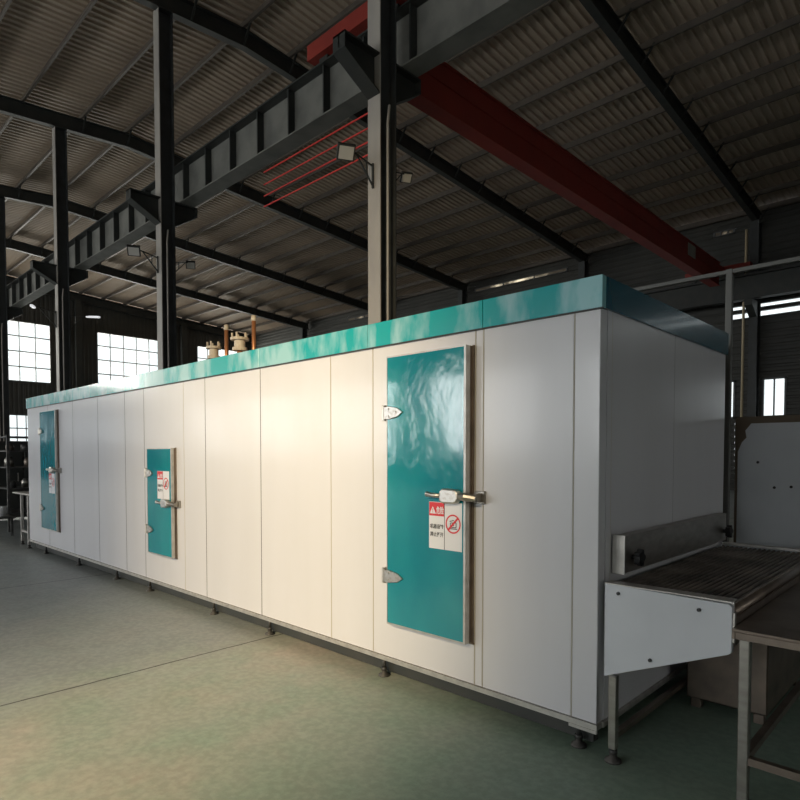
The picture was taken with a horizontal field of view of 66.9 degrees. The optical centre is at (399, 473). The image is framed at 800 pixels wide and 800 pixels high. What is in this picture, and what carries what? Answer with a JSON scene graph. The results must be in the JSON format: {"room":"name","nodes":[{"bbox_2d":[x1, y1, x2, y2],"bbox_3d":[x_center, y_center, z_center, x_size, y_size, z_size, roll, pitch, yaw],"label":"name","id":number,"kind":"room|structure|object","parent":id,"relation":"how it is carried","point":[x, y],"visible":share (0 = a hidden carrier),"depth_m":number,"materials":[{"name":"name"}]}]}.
{"room":"processing plant","nodes":[
{"label":"processing plant","id":0,"kind":"room"},
{"bbox_2d":[7,276,251,414],"bbox_3d":[-29.026,-6.460,37.871,0.055,13.685,45.600,2,3,44],"label":"wall","id":1,"kind":"structure","parent":0,"point":[110,321],"depth_m":44.33,"materials":[{"name":"black metal"}]},
{"bbox_2d":[10,414,27,441],"bbox_3d":[-26.174,-3.102,40.936,0.120,1.900,4.870,2,3,44],"label":"window","id":2,"kind":"structure","parent":1,"relation":"in","point":[25,415],"depth_m":41.24,"materials":[{"name":"grey paint"}]},
{"bbox_2d":[8,320,51,383],"bbox_3d":[-26.174,-8.309,40.764,0.120,4.120,4.870,2,3,44],"label":"window","id":3,"kind":"structure","parent":1,"relation":"in","point":[18,335],"depth_m":41.76,"materials":[{"name":"grey paint"}]},
{"bbox_2d":[96,331,157,382],"bbox_3d":[-20.696,-8.497,46.453,0.120,4.120,4.870,2,3,44],"label":"window","id":4,"kind":"structure","parent":1,"relation":"in","point":[97,345],"depth_m":45.97,"materials":[{"name":"grey paint"}]},
{"bbox_2d":[196,345,231,361],"bbox_3d":[-15.218,-8.685,52.142,0.120,4.120,4.870,2,3,44],"label":"window","id":5,"kind":"structure","parent":1,"relation":"in","point":[197,346],"depth_m":50.51,"materials":[{"name":"grey paint"}]},
{"bbox_2d":[0,0,799,334],"bbox_3d":[-6.874,-11.764,16.367,62.470,1.886,46.401,2,3,44],"label":"ceiling","id":6,"kind":"structure","parent":0,"point":[113,32],"depth_m":21.46,"materials":[{"name":"grey metal"}]},
{"bbox_2d":[0,0,11,22],"bbox_3d":[-8.849,-12.096,14.425,61.200,0.225,0.150,2,3,44],"label":"purlin","id":7,"kind":"structure","parent":6,"relation":"attached to","point":[8,2],"depth_m":15.72,"materials":[{"name":"grey metal"}]},
{"bbox_2d":[0,0,97,134],"bbox_3d":[-7.767,-12.245,15.545,61.200,0.225,0.150,2,3,44],"label":"purlin","id":8,"kind":"structure","parent":6,"relation":"attached to","point":[92,3],"depth_m":17.67,"materials":[{"name":"grey metal"}]},
{"bbox_2d":[7,277,251,342],"bbox_3d":[-28.840,-11.954,37.511,0.220,2.280,45.400,2,3,44],"label":"rafter","id":9,"kind":"object","parent":6,"relation":"attached to","point":[86,300],"visible":0.59,"depth_m":46.28,"materials":[{"name":"paint"}]},
{"bbox_2d":[7,0,366,273],"bbox_3d":[-4.356,-12.496,19.084,61.200,0.225,0.150,2,3,44],"label":"purlin","id":10,"kind":"structure","parent":6,"relation":"attached to","point":[357,3],"depth_m":20.31,"materials":[{"name":"grey metal"}]},
{"bbox_2d":[85,0,555,270],"bbox_3d":[-2.192,-12.347,21.338,61.200,0.225,0.150,2,3,44],"label":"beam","id":11,"kind":"structure","parent":6,"relation":"attached to","point":[550,1],"depth_m":21.07,"materials":[{"name":"grey metal"}]},
{"bbox_2d":[78,0,653,294],"bbox_3d":[-1.111,-12.273,22.465,61.200,0.225,0.150,2,3,44],"label":"purlin","id":12,"kind":"structure","parent":6,"relation":"attached to","point":[636,4],"depth_m":18.69,"materials":[{"name":"grey metal"}]},
{"bbox_2d":[101,0,752,299],"bbox_3d":[-0.029,-12.198,23.592,61.200,0.225,0.150,2,3,44],"label":"purlin","id":13,"kind":"structure","parent":6,"relation":"attached to","point":[729,6],"depth_m":19.01,"materials":[{"name":"grey metal"}]},
{"bbox_2d":[123,14,799,305],"bbox_3d":[1.053,-12.124,24.720,61.200,0.225,0.150,2,3,44],"label":"purlin","id":14,"kind":"structure","parent":6,"relation":"attached to","point":[790,22],"depth_m":19.82,"materials":[{"name":"grey metal"}]},
{"bbox_2d":[143,52,799,310],"bbox_3d":[2.134,-12.050,25.847,61.200,0.225,0.150,2,3,44],"label":"purlin","id":15,"kind":"structure","parent":6,"relation":"attached to","point":[794,58],"depth_m":21.29,"materials":[{"name":"grey metal"}]},
{"bbox_2d":[176,85,799,310],"bbox_3d":[3.216,-11.975,26.974,61.200,0.225,0.150,2,3,44],"label":"purlin","id":16,"kind":"structure","parent":6,"relation":"attached to","point":[786,93],"depth_m":22.85,"materials":[{"name":"grey metal"}]},
{"bbox_2d":[182,113,799,319],"bbox_3d":[4.298,-11.901,28.101,61.200,0.225,0.150,2,3,44],"label":"purlin","id":17,"kind":"structure","parent":6,"relation":"attached to","point":[794,118],"depth_m":26.11,"materials":[{"name":"black metal"}]},
{"bbox_2d":[200,138,799,323],"bbox_3d":[5.380,-11.826,29.228,61.200,0.225,0.150,2,3,44],"label":"purlin","id":18,"kind":"structure","parent":6,"relation":"attached to","point":[795,142],"depth_m":27.43,"materials":[{"name":"black metal"}]},
{"bbox_2d":[217,160,799,327],"bbox_3d":[6.461,-11.752,30.355,61.200,0.225,0.150,2,3,44],"label":"purlin","id":19,"kind":"structure","parent":6,"relation":"attached to","point":[793,164],"depth_m":28.91,"materials":[{"name":"black metal"}]},
{"bbox_2d":[233,179,799,331],"bbox_3d":[7.543,-11.677,31.482,61.200,0.225,0.150,2,3,44],"label":"purlin","id":20,"kind":"structure","parent":6,"relation":"attached to","point":[795,182],"depth_m":30.44,"materials":[{"name":"black metal"}]},
{"bbox_2d":[249,196,799,335],"bbox_3d":[8.625,-11.603,32.609,61.200,0.225,0.150,2,3,44],"label":"purlin","id":21,"kind":"structure","parent":6,"relation":"attached to","point":[796,199],"depth_m":32.67,"materials":[{"name":"black metal"}]},
{"bbox_2d":[0,490,799,799],"bbox_3d":[-6.935,1.212,16.854,61.900,0.265,46.200,2,3,44],"label":"floor","id":22,"kind":"structure","parent":0,"point":[111,689],"depth_m":3.67,"materials":[{"name":"concrete"}]},
{"bbox_2d":[0,514,15,535],"bbox_3d":[-8.504,1.029,12.548,1.800,0.385,0.530,2,3,44],"label":"bench","id":23,"kind":"object","parent":22,"relation":"on","point":[7,516],"visible":0.94,"depth_m":12.13,"materials":[{"name":"black metal"}]},
{"bbox_2d":[0,506,6,515],"bbox_3d":[-8.013,0.747,12.183,0.210,0.200,0.210,2,3,44],"label":"bucket","id":24,"kind":"object","parent":23,"relation":"on","point":[3,509],"visible":1,"depth_m":12.13,"materials":[{"name":"white"}]},
{"bbox_2d":[0,197,22,440],"bbox_3d":[-17.526,-5.665,26.582,0.560,12.841,1.750,2,3,44],"label":"steel column","id":25,"kind":"structure","parent":22,"relation":"on","point":[7,313],"depth_m":26.63,"materials":[{"name":"metal"}]},
{"bbox_2d":[0,184,367,310],"bbox_3d":[-17.221,-11.642,26.334,0.550,2.392,45.400,2,3,44],"label":"rafter","id":26,"kind":"object","parent":25,"relation":"attached to","point":[11,193],"visible":0.67,"depth_m":33.41,"materials":[{"name":"paint"}]},
{"bbox_2d":[0,441,28,516],"bbox_3d":[-9.108,0.163,15.302,1.072,1.935,2.800,2,3,44],"label":"storage cabinet","id":27,"kind":"object","parent":22,"relation":"on","point":[17,474],"visible":0.23,"depth_m":14.49,"materials":[{"name":"metal"}]},
{"bbox_2d":[0,435,28,531],"bbox_3d":[-8.161,0.174,13.453,1.050,2.035,1.200,2,3,44],"label":"storage rack","id":28,"kind":"object","parent":22,"relation":"on","point":[9,510],"visible":0.29,"depth_m":12.70,"materials":[{"name":"black metal"}]},
{"bbox_2d":[4,456,13,466],"bbox_3d":[-8.492,-0.271,13.167,0.194,0.223,0.194,2,3,44],"label":"canister","id":29,"kind":"object","parent":28,"relation":"on","point":[11,458],"visible":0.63,"depth_m":13.12,"materials":[{"name":"silver metal"}]},
{"bbox_2d":[5,443,13,449],"bbox_3d":[-8.439,-0.584,13.105,0.172,0.152,0.172,2,3,44],"label":"canister","id":30,"kind":"object","parent":28,"relation":"on","point":[11,446],"visible":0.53,"depth_m":13.06,"materials":[{"name":"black metal"}]},
{"bbox_2d":[10,480,16,487],"bbox_3d":[-8.341,0.218,13.037,0.186,0.155,0.186,2,3,44],"label":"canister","id":31,"kind":"object","parent":28,"relation":"on","point":[13,484],"visible":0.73,"depth_m":12.99,"materials":[{"name":"black metal"}]},
{"bbox_2d":[0,436,27,438],"bbox_3d":[-8.161,-0.806,13.421,1.000,0.025,1.150,2,3,44],"label":"shelf","id":32,"kind":"object","parent":28,"relation":"attached to","point":[7,437],"depth_m":12.86,"materials":[{"name":"black metal"}]},
{"bbox_2d":[0,450,27,451],"bbox_3d":[-8.161,-0.506,13.431,1.000,0.025,1.150,2,3,44],"label":"shelf","id":33,"kind":"object","parent":28,"relation":"attached to","point":[2,450],"depth_m":12.81,"materials":[{"name":"black metal"}]},
{"bbox_2d":[0,466,28,467],"bbox_3d":[-8.161,-0.156,13.442,1.000,0.025,1.150,2,3,44],"label":"shelf","id":34,"kind":"object","parent":28,"relation":"attached to","point":[0,466],"depth_m":12.89,"materials":[{"name":"black metal"}]},
{"bbox_2d":[0,486,28,489],"bbox_3d":[-8.161,0.294,13.457,1.000,0.025,1.150,2,3,44],"label":"shelf","id":35,"kind":"object","parent":28,"relation":"attached to","point":[7,487],"depth_m":12.89,"materials":[{"name":"black metal"}]},
{"bbox_2d":[11,508,26,512],"bbox_3d":[-8.161,0.793,13.473,1.000,0.025,1.150,2,3,44],"label":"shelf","id":36,"kind":"object","parent":28,"relation":"attached to","point":[15,510],"depth_m":13.15,"materials":[{"name":"black metal"}]},
{"bbox_2d":[20,443,27,449],"bbox_3d":[-8.166,-0.591,13.231,0.225,0.158,0.225,2,3,44],"label":"canister","id":37,"kind":"object","parent":28,"relation":"on","point":[24,446],"visible":0.53,"depth_m":13.14,"materials":[{"name":"grey metal"}]},
{"bbox_2d":[21,478,28,486],"bbox_3d":[-8.229,0.189,13.317,0.166,0.194,0.166,2,3,44],"label":"canister","id":38,"kind":"object","parent":28,"relation":"on","point":[25,482],"visible":0.81,"depth_m":13.26,"materials":[{"name":"silver metal"}]},
{"bbox_2d":[24,457,28,466],"bbox_3d":[-8.061,-0.260,13.140,0.178,0.203,0.178,2,3,44],"label":"canister","id":39,"kind":"object","parent":28,"relation":"on","point":[26,464],"visible":0.47,"depth_m":13.07,"materials":[{"name":"silver metal"}]},
{"bbox_2d":[12,491,31,548],"bbox_3d":[-6.498,0.800,11.167,1.134,0.935,0.965,2,3,44],"label":"table","id":40,"kind":"object","parent":22,"relation":"on","point":[21,493],"visible":0.46,"depth_m":10.95,"materials":[{"name":"metal"}]},
{"bbox_2d":[30,126,87,391],"bbox_3d":[-11.798,-5.484,21.072,0.560,12.841,1.750,2,3,44],"label":"steel column","id":41,"kind":"structure","parent":22,"relation":"on","point":[59,273],"depth_m":21.02,"materials":[{"name":"metal"}]},
{"bbox_2d":[30,304,56,327],"bbox_3d":[-12.249,-5.374,20.579,0.467,0.645,0.998,1,2,18],"label":"floodlight","id":42,"kind":"object","parent":41,"relation":"attached to","point":[31,305],"visible":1,"depth_m":20.81,"materials":[{"name":"paint"}]},
{"bbox_2d":[70,315,99,330],"bbox_3d":[-11.229,-5.369,21.640,0.998,0.645,0.467,-1,2,-20],"label":"floodlight","id":43,"kind":"object","parent":41,"relation":"attached to","point":[87,316],"visible":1,"depth_m":21.52,"materials":[{"name":"paint"}]},
{"bbox_2d":[0,94,469,292],"bbox_3d":[-11.493,-11.460,20.824,0.550,2.392,45.400,2,3,44],"label":"rafter","id":44,"kind":"object","parent":41,"relation":"attached to","point":[13,107],"visible":0.79,"depth_m":23.19,"materials":[{"name":"paint"}]},
{"bbox_2d":[7,0,549,307],"bbox_3d":[-6.644,-7.611,16.866,59.300,1.080,0.440,2,3,44],"label":"beam","id":45,"kind":"structure","parent":41,"relation":"on","point":[429,33],"depth_m":12.54,"materials":[{"name":"metal"}]},
{"bbox_2d":[74,300,82,387],"bbox_3d":[-22.937,-6.078,43.337,0.300,12.560,0.400,2,3,44],"label":"wall post","id":46,"kind":"object","parent":22,"relation":"on","point":[77,303],"visible":0.36,"depth_m":43.13,"materials":[{"name":"metal"}]},
{"bbox_2d":[126,7,197,369],"bbox_3d":[-6.069,-5.302,15.563,0.560,12.841,1.750,2,3,44],"label":"steel column","id":47,"kind":"structure","parent":22,"relation":"on","point":[161,208],"depth_m":15.51,"materials":[{"name":"metal"}]},
{"bbox_2d":[127,244,158,272],"bbox_3d":[-6.432,-5.396,15.164,0.756,0.560,0.294,-1,2,-28],"label":"floodlight","id":48,"kind":"object","parent":47,"relation":"attached to","point":[132,250],"visible":1,"depth_m":15.07,"materials":[{"name":"paint"}]},
{"bbox_2d":[176,260,195,271],"bbox_3d":[-5.704,-5.436,16.034,0.619,0.448,0.261,-1,2,-37],"label":"floodlight","id":49,"kind":"object","parent":47,"relation":"attached to","point":[189,264],"visible":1,"depth_m":16.07,"materials":[{"name":"paint"}]},
{"bbox_2d":[133,0,592,264],"bbox_3d":[-5.764,-11.278,15.315,0.550,2.392,45.400,2,3,44],"label":"rafter","id":50,"kind":"object","parent":47,"relation":"attached to","point":[187,12],"visible":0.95,"depth_m":18.34,"materials":[{"name":"paint"}]},
{"bbox_2d":[7,0,275,238],"bbox_3d":[-5.438,-12.565,17.957,61.200,0.225,0.150,2,3,44],"label":"purlin","id":51,"kind":"structure","parent":50,"relation":"on","point":[267,3],"depth_m":19.66,"materials":[{"name":"grey metal"}]},
{"bbox_2d":[180,325,186,364],"bbox_3d":[-17.459,-5.984,49.036,0.300,11.996,0.400,2,3,44],"label":"wall post","id":52,"kind":"object","parent":22,"relation":"on","point":[183,328],"visible":0.36,"depth_m":48.77,"materials":[{"name":"metal"}]},
{"bbox_2d":[300,328,306,338],"bbox_3d":[-7.640,-5.750,48.199,0.560,11.583,0.700,2,3,44],"label":"steel column","id":53,"kind":"structure","parent":22,"relation":"on","point":[303,332],"depth_m":47.99,"materials":[{"name":"metal"}]},
{"bbox_2d":[333,0,420,324],"bbox_3d":[-0.341,-5.120,10.053,0.560,12.841,1.750,2,3,44],"label":"steel column","id":54,"kind":"structure","parent":22,"relation":"on","point":[373,67],"depth_m":10.04,"materials":[{"name":"metal"}]},
{"bbox_2d":[263,112,367,172],"bbox_3d":[-1.499,-6.385,11.578,3.900,0.022,0.022,2,3,44],"label":"rail","id":55,"kind":"object","parent":54,"relation":"attached to","point":[362,116],"visible":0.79,"depth_m":11.65,"materials":[{"name":"red metal"}]},
{"bbox_2d":[264,127,367,185],"bbox_3d":[-1.499,-6.125,11.586,3.900,0.022,0.022,2,3,44],"label":"rail","id":56,"kind":"object","parent":54,"relation":"attached to","point":[360,132],"visible":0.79,"depth_m":11.71,"materials":[{"name":"red metal"}]},
{"bbox_2d":[264,154,367,206],"bbox_3d":[-1.499,-5.666,11.601,3.900,0.022,0.022,2,3,44],"label":"rail","id":57,"kind":"object","parent":54,"relation":"attached to","point":[367,154],"visible":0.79,"depth_m":11.76,"materials":[{"name":"red metal"}]},
{"bbox_2d":[264,141,367,196],"bbox_3d":[-1.499,-5.886,11.594,3.900,0.022,0.022,2,3,44],"label":"rail","id":58,"kind":"object","parent":54,"relation":"attached to","point":[365,143],"visible":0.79,"depth_m":11.87,"materials":[{"name":"red metal"}]},
{"bbox_2d":[336,142,373,188],"bbox_3d":[-0.686,-4.949,9.682,0.706,0.523,0.274,-1,2,-28],"label":"floodlight","id":59,"kind":"object","parent":54,"relation":"attached to","point":[345,151],"visible":1,"depth_m":9.60,"materials":[{"name":"paint"}]},
{"bbox_2d":[396,171,412,183],"bbox_3d":[-0.004,-5.061,10.486,0.516,0.374,0.217,-1,2,-37],"label":"floodlight","id":60,"kind":"object","parent":54,"relation":"attached to","point":[405,177],"visible":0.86,"depth_m":10.53,"materials":[{"name":"paint"}]},
{"bbox_2d":[579,0,768,223],"bbox_3d":[-0.036,-11.096,9.805,0.550,2.392,45.400,2,3,44],"label":"rafter","id":61,"kind":"object","parent":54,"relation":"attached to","point":[603,14],"visible":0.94,"depth_m":18.39,"materials":[{"name":"paint"}]},
{"bbox_2d":[5,0,193,201],"bbox_3d":[-6.519,-12.416,16.837,61.200,0.225,0.150,2,3,44],"label":"purlin","id":62,"kind":"structure","parent":61,"relation":"on","point":[149,43],"depth_m":19.80,"materials":[{"name":"grey metal"}]},
{"bbox_2d":[26,274,732,748],"bbox_3d":[-1.909,0.097,7.512,10.469,2.580,2.305,2,3,44],"label":"freezer","id":63,"kind":"object","parent":22,"relation":"on","point":[448,499],"visible":1,"depth_m":4.13,"materials":[{"name":"white metal"}]},
{"bbox_2d":[206,341,221,358],"bbox_3d":[-2.460,-1.474,8.013,0.200,0.535,0.200,2,3,44],"label":"valve","id":64,"kind":"object","parent":63,"relation":"on","point":[213,350],"visible":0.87,"depth_m":7.96,"materials":[{"name":"beige metal"}]},
{"bbox_2d":[224,324,228,355],"bbox_3d":[-2.283,-1.583,7.978,0.120,0.755,0.120,2,3,44],"label":"copper riser","id":65,"kind":"object","parent":63,"relation":"on","point":[226,327],"visible":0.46,"depth_m":7.95,"materials":[{"name":"paint"}]},
{"bbox_2d":[230,332,248,352],"bbox_3d":[-1.999,-1.474,7.569,0.230,0.565,0.230,2,3,44],"label":"valve","id":66,"kind":"object","parent":63,"relation":"on","point":[239,341],"visible":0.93,"depth_m":7.50,"materials":[{"name":"beige metal"}]},
{"bbox_2d":[251,315,255,349],"bbox_3d":[-1.815,-1.578,7.527,0.120,0.775,0.120,2,3,44],"label":"copper riser","id":67,"kind":"object","parent":63,"relation":"on","point":[253,317],"visible":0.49,"depth_m":7.50,"materials":[{"name":"paint"}]},
{"bbox_2d":[458,290,466,304],"bbox_3d":[3.817,-5.386,37.180,0.560,11.583,0.700,2,3,44],"label":"steel column","id":68,"kind":"structure","parent":22,"relation":"on","point":[462,296],"depth_m":36.97,"materials":[{"name":"metal"}]},
{"bbox_2d":[578,261,588,278],"bbox_3d":[9.545,-5.204,31.671,0.560,11.583,0.700,2,3,44],"label":"steel column","id":69,"kind":"structure","parent":22,"relation":"on","point":[583,269],"depth_m":31.38,"materials":[{"name":"metal"}]},
{"bbox_2d":[604,542,799,764],"bbox_3d":[2.029,1.036,3.774,0.630,0.950,2.140,2,3,44],"label":"conveyor","id":70,"kind":"object","parent":22,"relation":"on","point":[688,609],"visible":0.85,"depth_m":3.19,"materials":[{"name":"silver metal"}]},
{"bbox_2d":[633,256,799,545],"bbox_3d":[3.286,-0.124,4.747,4.150,3.205,0.050,2,3,44],"label":"frame","id":71,"kind":"object","parent":22,"relation":"on","point":[729,273],"visible":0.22,"depth_m":5.17,"materials":[{"name":"grey metal"}]},
{"bbox_2d":[687,642,799,724],"bbox_3d":[2.358,1.162,4.114,0.460,0.675,0.960,2,3,44],"label":"cabinet","id":72,"kind":"object","parent":22,"relation":"on","point":[775,670],"visible":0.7,"depth_m":3.78,"materials":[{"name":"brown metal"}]},
{"bbox_2d":[744,219,761,416],"bbox_3d":[15.048,-5.014,25.927,0.560,11.583,1.350,2,3,44],"label":"steel column","id":73,"kind":"structure","parent":22,"relation":"on","point":[752,306],"depth_m":25.97,"materials":[{"name":"metal"}]},
{"bbox_2d":[644,264,799,310],"bbox_3d":[7.938,-8.110,32.011,59.300,1.080,0.440,2,3,44],"label":"beam","id":74,"kind":"structure","parent":73,"relation":"on","point":[783,280],"depth_m":25.76,"materials":[{"name":"metal"}]},
{"bbox_2d":[307,0,752,286],"bbox_3d":[6.519,-8.194,18.773,2.600,0.960,21.390,2,3,44],"label":"crane","id":75,"kind":"object","parent":74,"relation":"on","point":[447,96],"visible":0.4,"depth_m":15.06,"materials":[{"name":"red paint"}]},
{"bbox_2d":[740,229,747,416],"bbox_3d":[14.807,-4.847,26.130,0.170,11.235,0.110,2,3,44],"label":"conduit pipe","id":76,"kind":"object","parent":73,"relation":"attached to","point":[746,230],"visible":0.43,"depth_m":26.08,"materials":[{"name":"beige"}]},
{"bbox_2d":[732,582,799,799],"bbox_3d":[2.710,1.115,3.118,1.265,0.835,2.105,2,3,44],"label":"work table","id":77,"kind":"object","parent":22,"relation":"on","point":[777,623],"visible":1,"depth_m":2.80,"materials":[{"name":"silver metal"}]},
{"bbox_2d":[733,415,799,551],"bbox_3d":[3.821,0.512,4.423,2.520,1.955,0.054,2,3,44],"label":"metal panel","id":78,"kind":"object","parent":22,"relation":"on","point":[767,448],"visible":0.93,"depth_m":5.08,"materials":[{"name":"grey metal"}]},
{"bbox_3d":[-23.255,-5.847,32.091,0.560,12.841,1.750,2,3,44],"label":"steel column","id":79,"kind":"structure","parent":22,"relation":"on","visible":0},
{"bbox_2d":[6,238,308,329],"bbox_3d":[-22.950,-11.823,31.843,0.550,2.392,45.400,2,3,44],"label":"rafter","id":80,"kind":"object","parent":79,"relation":"attached to","point":[11,244],"visible":0.88,"depth_m":40.32,"materials":[{"name":"paint"}]},
{"bbox_2d":[256,202,799,489],"bbox_3d":[8.879,-5.565,33.074,61.300,12.213,0.055,2,3,44],"label":"wall","id":81,"kind":"structure","parent":0,"point":[633,265],"depth_m":27.57,"materials":[{"name":"black metal"}]},
{"bbox_2d":[347,314,367,321],"bbox_3d":[-2.907,-11.425,44.218,2.800,0.200,0.120,2,3,44],"label":"window","id":82,"kind":"structure","parent":81,"relation":"in","point":[366,315],"depth_m":44.37,"materials":[{"name":"grey paint"}]},
{"bbox_2d":[475,267,567,291],"bbox_3d":[6.821,-11.116,34.862,6.200,0.200,0.120,2,3,44],"label":"window","id":83,"kind":"structure","parent":81,"relation":"in","point":[553,272],"depth_m":34.33,"materials":[{"name":"white glass"}]},
{"bbox_2d":[688,309,724,323],"bbox_3d":[0.835,-7.626,40.838,38.850,0.750,0.060,2,3,44],"label":"trim","id":84,"kind":"structure","parent":81,"relation":"attached to","point":[718,319],"depth_m":27.83,"materials":[{"name":"black metal"}]},
{"bbox_2d":[713,228,735,237],"bbox_3d":[14.639,-10.868,27.343,0.900,0.200,0.120,2,3,44],"label":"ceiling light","id":85,"kind":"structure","parent":81,"relation":"in","point":[730,231],"depth_m":27.33,"materials":[{"name":"grey paint"}]},
{"bbox_2d":[731,380,735,417],"bbox_3d":[14.033,-3.381,28.173,2.820,1.700,0.120,2,3,44],"label":"window","id":86,"kind":"structure","parent":81,"relation":"in","point":[733,381],"depth_m":27.18,"materials":[{"name":"white glass"}]},
{"bbox_2d":[733,304,799,320],"bbox_3d":[22.835,-6.770,19.586,22.350,0.280,0.120,2,3,44],"label":"window","id":87,"kind":"structure","parent":81,"relation":"in","point":[799,304],"depth_m":26.00,"materials":[{"name":"grey paint"}]},
{"bbox_2d":[733,297,799,311],"bbox_3d":[22.835,-7.125,19.575,22.350,0.190,0.120,2,3,44],"label":"window","id":88,"kind":"structure","parent":81,"relation":"in","point":[796,297],"depth_m":26.03,"materials":[{"name":"white glass"}]},
{"bbox_2d":[761,376,786,415],"bbox_3d":[16.141,-3.314,26.146,0.930,1.700,0.120,2,3,44],"label":"window","id":89,"kind":"structure","parent":81,"relation":"in","point":[785,377],"depth_m":26.12,"materials":[{"name":"white glass"}]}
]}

